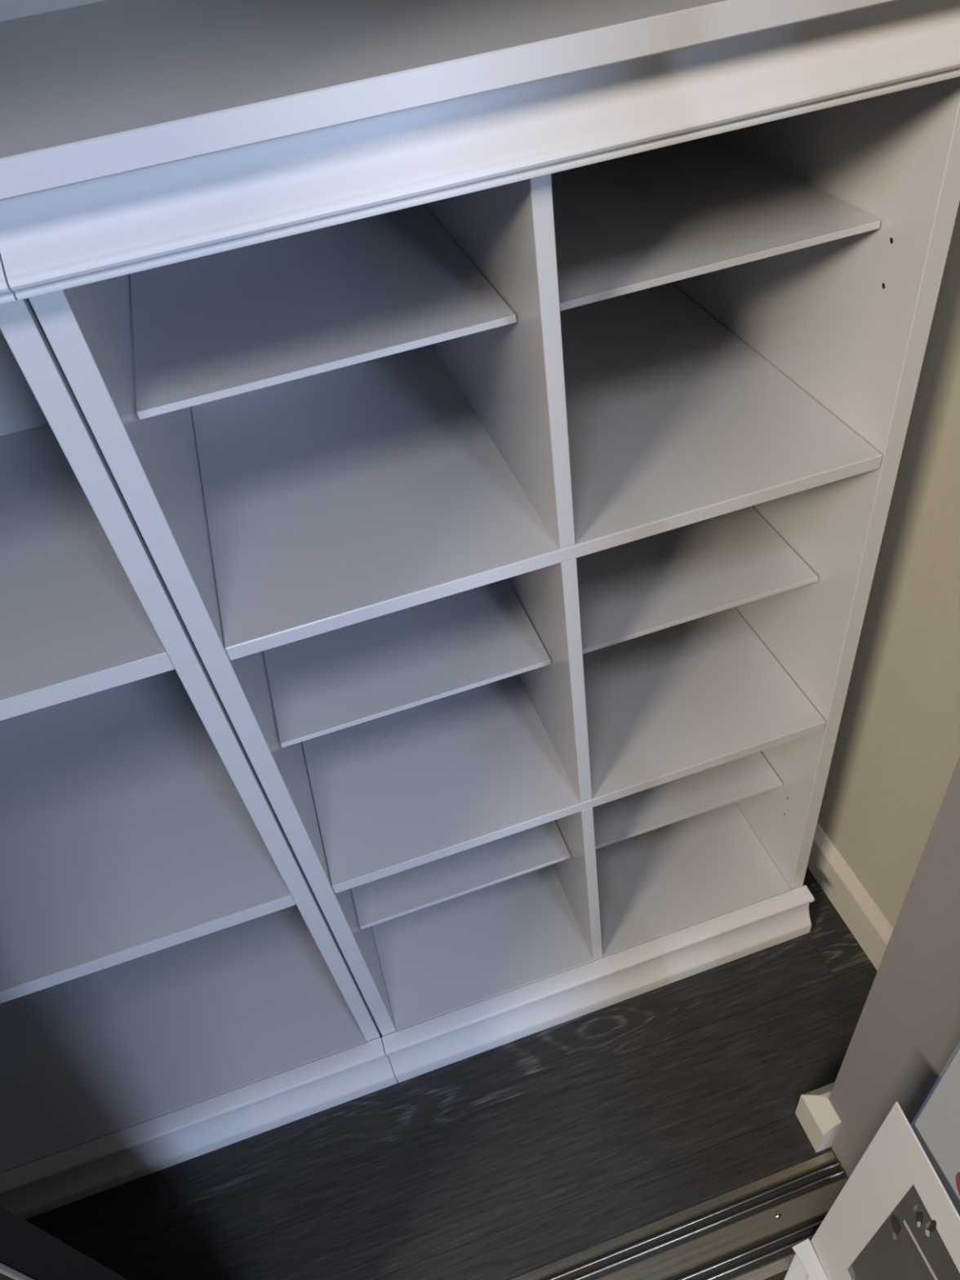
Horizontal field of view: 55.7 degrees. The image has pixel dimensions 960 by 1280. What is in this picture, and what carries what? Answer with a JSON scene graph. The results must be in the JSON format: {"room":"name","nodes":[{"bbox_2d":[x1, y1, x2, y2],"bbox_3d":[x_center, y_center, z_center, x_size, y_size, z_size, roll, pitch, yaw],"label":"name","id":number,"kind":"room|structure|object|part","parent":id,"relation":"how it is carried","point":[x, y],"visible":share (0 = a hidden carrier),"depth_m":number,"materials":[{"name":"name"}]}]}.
{"room":"walk-in closet","nodes":[
{"label":"walk-in closet","id":0,"kind":"room"},
{"bbox_2d":[0,0,106,21],"bbox_3d":[-0.712,-0.466,1.226,2.243,2.450,0.098,-17,44,-7],"label":"wall","id":1,"kind":"structure","parent":0,"point":[9,9],"depth_m":1.02,"materials":[{"name":"beige paint"}]},
{"bbox_2d":[0,1205,127,1279],"bbox_3d":[-0.915,0.517,0.531,1.110,2.024,0.044,-17,44,-7],"label":"door","id":2,"kind":"structure","parent":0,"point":[27,1252],"depth_m":0.75,"materials":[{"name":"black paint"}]},
{"bbox_2d":[24,866,877,1279],"bbox_3d":[0.276,1.710,0.595,4.800,0.030,4.250,-17,44,-7],"label":"floor","id":3,"kind":"structure","parent":0,"point":[508,1161],"depth_m":1.51,"materials":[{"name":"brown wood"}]},
{"bbox_2d":[0,253,397,1219],"bbox_3d":[-0.710,0.171,1.266,0.805,1.484,0.624,-17,44,-7],"label":"bookcase","id":4,"kind":"object","parent":3,"relation":"on","point":[176,987],"visible":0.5,"depth_m":1.38,"materials":[{"name":"white wood"}]},
{"bbox_3d":[-0.716,-0.155,0.576,0.805,0.065,0.042,-17,44,-7],"label":"crown moulding","id":5,"kind":"part","parent":4,"relation":"part of","materials":[{"name":"white wood"}]},
{"bbox_3d":[-0.797,-0.033,1.461,0.750,1.309,0.008,-17,44,-7],"label":"panel","id":6,"kind":"part","parent":4,"relation":"part of","materials":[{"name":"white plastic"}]},
{"bbox_3d":[-0.749,-0.050,1.065,0.751,0.025,0.562,-17,44,-7],"label":"fixed shelf","id":7,"kind":"part","parent":4,"relation":"part of","materials":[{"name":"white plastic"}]},
{"bbox_3d":[-0.691,0.282,1.385,0.751,0.025,0.562,-17,44,-7],"label":"fixed shelf","id":8,"kind":"part","parent":4,"relation":"part of","materials":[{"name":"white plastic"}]},
{"bbox_3d":[-0.631,0.624,1.716,0.751,0.020,0.562,-17,44,-7],"label":"shelf","id":9,"kind":"part","parent":4,"relation":"part of","materials":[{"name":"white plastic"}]},
{"bbox_3d":[-0.540,0.849,1.532,0.805,0.110,0.038,-17,44,-7],"label":"moulding","id":10,"kind":"part","parent":4,"relation":"part of","materials":[{"name":"white wood"}]},
{"bbox_2d":[0,0,897,200],"bbox_3d":[-0.417,-0.492,0.807,1.660,0.023,0.636,-17,44,-7],"label":"countertop","id":11,"kind":"structure","parent":4,"relation":"on","point":[100,90],"depth_m":0.65,"materials":[{"name":"white wood"}]},
{"bbox_2d":[0,0,959,1083],"bbox_3d":[0.055,-0.062,1.370,0.806,1.484,0.624,-17,44,-7],"label":"bookcase","id":12,"kind":"object","parent":3,"relation":"on","point":[510,473],"visible":0.99,"depth_m":1.08,"materials":[{"name":"white wood"}]},
{"bbox_3d":[-0.316,0.061,1.357,0.025,1.419,0.585,-17,44,-7],"label":"panel","id":13,"kind":"part","parent":12,"relation":"part of","materials":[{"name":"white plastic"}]},
{"bbox_3d":[-0.207,-0.409,1.014,0.360,0.008,0.490,-17,44,-7],"label":"thin shelf","id":14,"kind":"part","parent":12,"relation":"part of","materials":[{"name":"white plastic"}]},
{"bbox_3d":[-0.149,-0.075,1.336,0.360,0.008,0.490,-17,44,-7],"label":"thin shelf","id":15,"kind":"part","parent":12,"relation":"part of","materials":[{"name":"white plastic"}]},
{"bbox_3d":[-0.092,0.254,1.655,0.360,0.008,0.490,-17,44,-7],"label":"thin shelf","id":16,"kind":"part","parent":12,"relation":"part of","materials":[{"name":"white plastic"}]},
{"bbox_3d":[0.049,-0.388,0.679,0.806,0.065,0.042,-17,44,-7],"label":"crown moulding","id":17,"kind":"part","parent":12,"relation":"part of","materials":[{"name":"white wood"}]},
{"bbox_3d":[0.016,-0.272,1.177,0.750,0.018,0.562,-17,44,-7],"label":"fixed shelf","id":18,"kind":"part","parent":12,"relation":"part of","materials":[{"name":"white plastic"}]},
{"bbox_3d":[0.073,0.055,1.494,0.749,0.019,0.562,-17,44,-7],"label":"fixed shelf","id":19,"kind":"part","parent":12,"relation":"part of","materials":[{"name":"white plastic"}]},
{"bbox_3d":[0.131,0.391,1.819,0.751,0.020,0.562,-17,44,-7],"label":"shelf","id":20,"kind":"part","parent":12,"relation":"part of","materials":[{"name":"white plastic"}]},
{"bbox_3d":[0.226,0.616,1.635,0.806,0.110,0.038,-17,44,-7],"label":"moulding","id":21,"kind":"part","parent":12,"relation":"part of","materials":[{"name":"white wood"}]},
{"bbox_3d":[0.272,0.143,1.704,0.366,0.008,0.490,-17,44,-7],"label":"thin shelf","id":22,"kind":"part","parent":12,"relation":"part of","materials":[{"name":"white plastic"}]},
{"bbox_3d":[0.215,-0.186,1.385,0.366,0.008,0.490,-17,44,-7],"label":"thin shelf","id":23,"kind":"part","parent":12,"relation":"part of","materials":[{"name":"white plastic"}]},
{"bbox_3d":[0.157,-0.520,1.063,0.366,0.008,0.490,-17,44,-7],"label":"thin shelf","id":24,"kind":"part","parent":12,"relation":"part of","materials":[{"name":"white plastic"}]},
{"bbox_3d":[0.420,-0.163,1.456,0.024,1.419,0.585,-17,44,-7],"label":"panel","id":25,"kind":"part","parent":12,"relation":"part of","materials":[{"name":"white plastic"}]},
{"bbox_2d":[510,1150,848,1279],"bbox_3d":[-0.363,1.135,1.276,1.983,0.009,0.120,-17,44,-7],"label":"door track","id":26,"kind":"object","parent":3,"relation":"on","point":[750,1231],"visible":0.84,"depth_m":1.39,"materials":[{"name":"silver metal"}]},
{"bbox_3d":[-0.371,1.118,1.295,1.983,0.007,0.003,-17,44,-7],"label":"rail","id":27,"kind":"part","parent":26,"relation":"part of","materials":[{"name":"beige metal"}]},
{"bbox_3d":[-0.357,1.149,1.260,1.983,0.007,0.003,-17,44,-7],"label":"rail","id":28,"kind":"part","parent":26,"relation":"part of","materials":[{"name":"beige metal"}]},
{"bbox_3d":[-0.353,1.157,1.251,1.983,0.007,0.003,-17,44,-7],"label":"rail","id":29,"kind":"part","parent":26,"relation":"part of","materials":[{"name":"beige metal"}]},
{"bbox_2d":[784,1101,959,1279],"bbox_3d":[0.464,0.850,1.007,0.126,0.583,0.422,-14,44,-4],"label":"picture frame","id":30,"kind":"object","parent":3,"relation":"on","point":[894,1218],"visible":1,"depth_m":1.03,"materials":[{"name":"grey wood"}]},
{"bbox_2d":[847,1184,959,1279],"bbox_3d":[0.508,0.809,0.968,0.017,0.353,0.320,-14,44,-4],"label":"picture","id":31,"kind":"object","parent":30,"relation":"attached to","point":[906,1238],"depth_m":1.01,"materials":[{"name":"grey"}]},
{"bbox_2d":[911,1046,959,1215],"bbox_3d":[0.482,0.304,0.574,0.075,1.954,0.297,-17,44,-7],"label":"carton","id":32,"kind":"object","parent":3,"relation":"on","point":[936,1127],"visible":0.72,"depth_m":0.89,"materials":[{"name":"white"}]},
{"bbox_2d":[817,201,959,928],"bbox_3d":[0.535,-0.505,1.042,0.100,2.450,1.035,-17,44,-7],"label":"wall","id":33,"kind":"structure","parent":0,"point":[895,757],"depth_m":1.29,"materials":[{"name":"beige paint"}]},
{"bbox_2d":[807,822,893,970],"bbox_3d":[0.635,0.369,1.812,0.018,0.116,0.917,-17,44,-7],"label":"baseboard","id":34,"kind":"structure","parent":33,"relation":"attached to","point":[860,913],"depth_m":1.67,"materials":[{"name":"white paint"}]},
{"bbox_2d":[828,757,959,1178],"bbox_3d":[-0.333,0.181,0.488,4.100,2.450,0.125,-17,44,-7],"label":"wall","id":35,"kind":"structure","parent":0,"point":[906,1035],"depth_m":1.04,"materials":[{"name":"grey paint"}]},
{"bbox_2d":[795,1081,841,1152],"bbox_3d":[0.644,0.720,1.450,0.260,0.113,0.062,-17,44,-7],"label":"baseboard","id":36,"kind":"structure","parent":35,"relation":"attached to","point":[820,1121],"depth_m":1.42,"materials":[{"name":"white paint"}]}
]}

